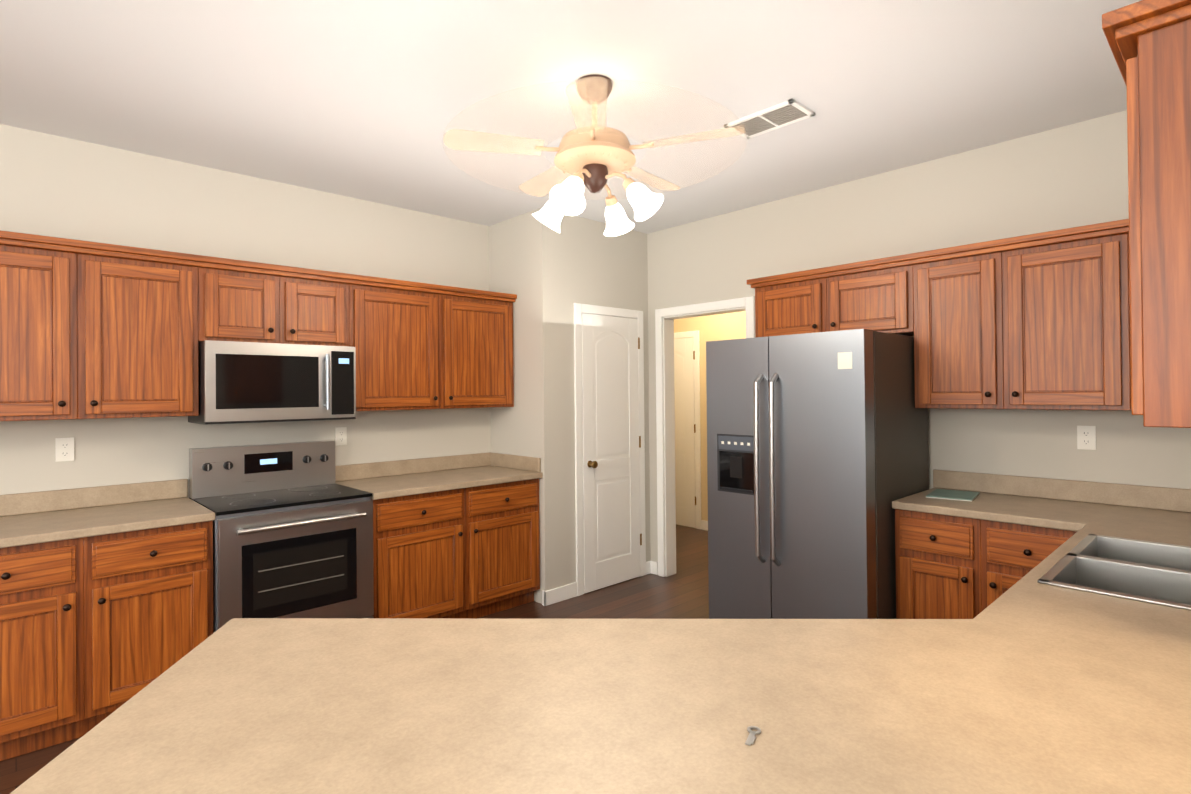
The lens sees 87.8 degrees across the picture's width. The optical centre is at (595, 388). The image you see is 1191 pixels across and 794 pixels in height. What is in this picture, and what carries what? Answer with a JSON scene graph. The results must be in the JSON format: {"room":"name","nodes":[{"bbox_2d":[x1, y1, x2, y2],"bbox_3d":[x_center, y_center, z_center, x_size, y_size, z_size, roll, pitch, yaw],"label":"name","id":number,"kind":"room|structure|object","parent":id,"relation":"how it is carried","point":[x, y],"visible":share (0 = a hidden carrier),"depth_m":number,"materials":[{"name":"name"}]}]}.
{"room":"kitchen","nodes":[
{"label":"kitchen","id":0,"kind":"room"},
{"bbox_2d":[0,524,708,793],"bbox_3d":[0.124,1.517,1.202,9.200,0.100,9.100,0,-1,-43],"label":"floor","id":1,"kind":"structure","parent":0,"point":[682,592],"depth_m":4.27,"materials":[{"name":"brown wood"}]},
{"bbox_2d":[0,521,212,760],"bbox_3d":[-2.359,1.067,2.826,0.950,0.870,0.618,0,-1,-43],"label":"base cabinet","id":2,"kind":"object","parent":1,"relation":"on","point":[95,631],"visible":0.9,"depth_m":2.61,"materials":[{"name":"brown wood"}]},
{"bbox_2d":[0,479,214,547],"bbox_3d":[-2.700,0.561,2.496,1.903,0.138,0.637,0,-1,-43],"label":"countertop","id":3,"kind":"structure","parent":2,"relation":"on","point":[28,518],"depth_m":2.91,"materials":[{"name":"laminate"}]},
{"bbox_2d":[189,440,373,632],"bbox_3d":[-1.689,0.912,3.366,0.754,1.175,0.698,0,-1,-43],"label":"range","id":4,"kind":"object","parent":1,"relation":"on","point":[292,530],"visible":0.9,"depth_m":3.25,"materials":[{"name":"grey metal"}]},
{"bbox_2d":[371,478,539,618],"bbox_3d":[-1.007,1.063,4.080,1.192,0.870,0.649,0,-1,-43],"label":"base cabinet","id":5,"kind":"object","parent":1,"relation":"on","point":[471,552],"visible":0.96,"depth_m":3.83,"materials":[{"name":"brown wood"}]},
{"bbox_2d":[335,452,542,499],"bbox_3d":[-1.016,0.556,4.085,1.200,0.138,0.637,0,-1,-43],"label":"countertop","id":6,"kind":"structure","parent":5,"relation":"on","point":[388,479],"depth_m":4.13,"materials":[{"name":"laminate"}]},
{"bbox_2d":[706,329,928,618],"bbox_3d":[1.221,0.600,3.469,0.878,1.745,0.910,0,-1,-43],"label":"fridge","id":7,"kind":"object","parent":1,"relation":"on","point":[817,455],"visible":0.88,"depth_m":3.14,"materials":[{"name":"grey metal"}]},
{"bbox_2d":[895,509,1075,618],"bbox_3d":[1.928,1.027,2.969,0.624,0.870,0.742,0,-1,-43],"label":"base cabinet","id":8,"kind":"object","parent":1,"relation":"on","point":[951,567],"visible":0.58,"depth_m":2.84,"materials":[{"name":"brown wood"}]},
{"bbox_3d":[1.584,1.021,1.686,1.690,0.870,0.621,0,-1,-43],"label":"base cabinet","id":9,"kind":"object","parent":1,"relation":"on","visible":0},
{"bbox_2d":[10,488,1190,793],"bbox_3d":[0.757,0.573,1.791,3.940,0.038,1.899,0,-1,-43],"label":"countertop","id":10,"kind":"structure","parent":9,"relation":"on","point":[1026,684],"depth_m":1.09,"materials":[{"name":"laminate"}]},
{"bbox_2d":[745,726,760,744],"bbox_3d":[0.248,0.551,0.983,0.022,0.002,0.056,-1,0,27],"label":"key","id":11,"kind":"object","parent":10,"relation":"on","point":[751,738],"visible":1,"depth_m":0.98,"materials":[{"name":"silver metal"}]},
{"bbox_2d":[926,489,979,500],"bbox_3d":[1.834,0.547,3.175,0.200,0.008,0.280,-1,0,39],"label":"glass cutting board","id":12,"kind":"object","parent":10,"relation":"on","point":[954,495],"visible":0.93,"depth_m":3.14,"materials":[{"name":"green glass"}]},
{"bbox_2d":[1037,534,1190,609],"bbox_3d":[1.720,0.637,1.832,0.810,0.197,0.525,0,-1,-43],"label":"sink","id":13,"kind":"object","parent":10,"relation":"in","point":[1148,571],"visible":0.48,"depth_m":1.93,"materials":[{"name":"silver metal"}]},
{"bbox_2d":[0,0,1140,233],"bbox_3d":[0.097,-1.323,1.221,9.200,0.100,9.100,0,-1,-43],"label":"ceiling","id":14,"kind":"structure","parent":0,"point":[368,100],"depth_m":2.58,"materials":[{"name":"white paint"}]},
{"bbox_2d":[443,75,745,236],"bbox_3d":[-0.003,-0.965,2.566,1.230,0.593,1.230,0,-1,-43],"label":"ceiling fan","id":15,"kind":"object","parent":14,"relation":"hanging from","point":[593,157],"visible":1,"depth_m":2.47,"materials":[{"name":"beige"}]},
{"bbox_2d":[724,99,814,138],"bbox_3d":[0.815,-1.261,2.916,0.210,0.012,0.360,0,-1,-43],"label":"ceiling vent","id":16,"kind":"object","parent":14,"relation":"in","point":[782,114],"visible":0.85,"depth_m":2.89,"materials":[{"name":"white metal"}]},
{"bbox_2d":[0,110,1190,603],"bbox_3d":[0.108,0.097,1.141,9.140,2.740,9.040,0,-1,-43],"label":"wall","id":17,"kind":"structure","parent":0,"point":[1040,182],"depth_m":3.64,"materials":[{"name":"grey paint"}]},
{"bbox_2d":[55,437,73,461],"bbox_3d":[-2.598,0.301,3.033,0.070,0.114,0.008,0,-1,-43],"label":"electrical outlet","id":18,"kind":"object","parent":17,"relation":"attached to","point":[64,449],"visible":1,"depth_m":3.03,"materials":[{"name":"white plastic"}]},
{"bbox_2d":[0,230,516,420],"bbox_3d":[-2.102,-0.264,3.267,3.895,0.812,0.359,0,-1,-43],"label":"upper cabinet","id":19,"kind":"object","parent":17,"relation":"attached to","point":[92,330],"visible":0.96,"depth_m":3.12,"materials":[{"name":"brown wood"}]},
{"bbox_2d":[188,340,355,424],"bbox_3d":[-1.795,-0.027,3.474,0.754,0.420,0.469,0,-1,-43],"label":"microwave","id":20,"kind":"object","parent":19,"relation":"attached to","point":[248,382],"visible":1,"depth_m":3.30,"materials":[{"name":"silver metal"}]},
{"bbox_2d":[335,427,346,445],"bbox_3d":[-1.623,0.308,3.952,0.070,0.114,0.008,0,-1,-43],"label":"electrical outlet","id":21,"kind":"object","parent":17,"relation":"attached to","point":[340,435],"visible":1,"depth_m":3.95,"materials":[{"name":"white plastic"}]},
{"bbox_2d":[542,582,576,605],"bbox_3d":[-0.247,1.442,4.344,0.293,0.100,0.024,0,-1,-43],"label":"baseboard","id":22,"kind":"structure","parent":17,"relation":"attached to","point":[558,594],"depth_m":4.32,"materials":[{"name":"white wood"}]},
{"bbox_2d":[574,303,645,595],"bbox_3d":[0.122,0.439,4.697,0.730,2.105,0.018,0,-1,-43],"label":"door frame","id":23,"kind":"structure","parent":17,"relation":"attached to","point":[579,308],"depth_m":4.48,"materials":[{"name":"white wood"}]},
{"bbox_2d":[582,313,639,592],"bbox_3d":[0.146,0.470,4.672,0.592,2.030,0.085,0,-1,-43],"label":"pantry door","id":24,"kind":"structure","parent":17,"relation":"in","point":[611,490],"depth_m":4.67,"materials":[{"name":"white wood"}]},
{"bbox_2d":[638,337,695,544],"bbox_3d":[0.705,0.423,5.742,0.017,1.640,1.849,-1,0,23],"label":"hinges","id":25,"kind":"object","parent":17,"relation":"attached to","point":[640,436],"visible":1,"depth_m":4.90,"materials":[{"name":"gold metal"}]},
{"bbox_2d":[674,337,695,527],"bbox_3d":[0.801,0.478,6.876,0.019,2.030,0.752,0,-1,-43],"label":"hall door","id":26,"kind":"structure","parent":17,"relation":"in","point":[684,431],"depth_m":6.69,"materials":[{"name":"white"}]},
{"bbox_2d":[701,520,707,530],"bbox_3d":[1.962,1.430,5.654,0.014,0.100,2.450,0,-1,-43],"label":"baseboard","id":27,"kind":"structure","parent":17,"relation":"attached to","point":[704,524],"depth_m":6.51,"materials":[{"name":"white wood"}]},
{"bbox_2d":[655,296,754,576],"bbox_3d":[0.850,0.426,4.654,0.156,2.115,0.900,0,-1,-43],"label":"door frame","id":28,"kind":"structure","parent":17,"relation":"attached to","point":[665,335],"depth_m":4.91,"materials":[{"name":"white wood"}]},
{"bbox_2d":[751,255,914,336],"bbox_3d":[1.446,-0.482,3.720,0.287,0.377,0.960,0,-1,-43],"label":"upper cabinet","id":29,"kind":"object","parent":17,"relation":"attached to","point":[879,297],"depth_m":3.55,"materials":[{"name":"brown wood"}]},
{"bbox_2d":[907,243,1006,408],"bbox_3d":[1.916,-0.287,3.222,0.287,0.782,0.405,0,-1,-43],"label":"upper cabinet","id":30,"kind":"object","parent":17,"relation":"attached to","point":[958,337],"depth_m":3.11,"materials":[{"name":"brown wood"}]},
{"bbox_2d":[933,469,1190,511],"bbox_3d":[2.347,0.496,2.959,0.023,0.100,1.355,0,-1,-43],"label":"backsplash","id":31,"kind":"structure","parent":17,"relation":"attached to","point":[1161,498],"depth_m":2.98,"materials":[{"name":"laminate"}]},
{"bbox_2d":[1003,223,1131,410],"bbox_3d":[2.215,-0.292,2.906,0.287,0.782,0.465,0,-1,-43],"label":"upper cabinet","id":32,"kind":"object","parent":17,"relation":"attached to","point":[1039,321],"depth_m":2.79,"materials":[{"name":"brown wood"}]},
{"bbox_2d":[1077,426,1095,449],"bbox_3d":[2.352,0.238,2.967,0.008,0.114,0.070,0,-1,-43],"label":"electrical outlet","id":33,"kind":"object","parent":17,"relation":"attached to","point":[1086,437],"visible":1,"depth_m":2.96,"materials":[{"name":"white plastic"}]},
{"bbox_2d":[1102,0,1190,427],"bbox_3d":[1.324,-0.337,1.279,0.520,0.822,0.359,0,-1,-43],"label":"upper cabinet","id":34,"kind":"object","parent":17,"relation":"attached to","point":[1149,42],"visible":1,"depth_m":1.19,"materials":[{"name":"brown wood"}]}
]}

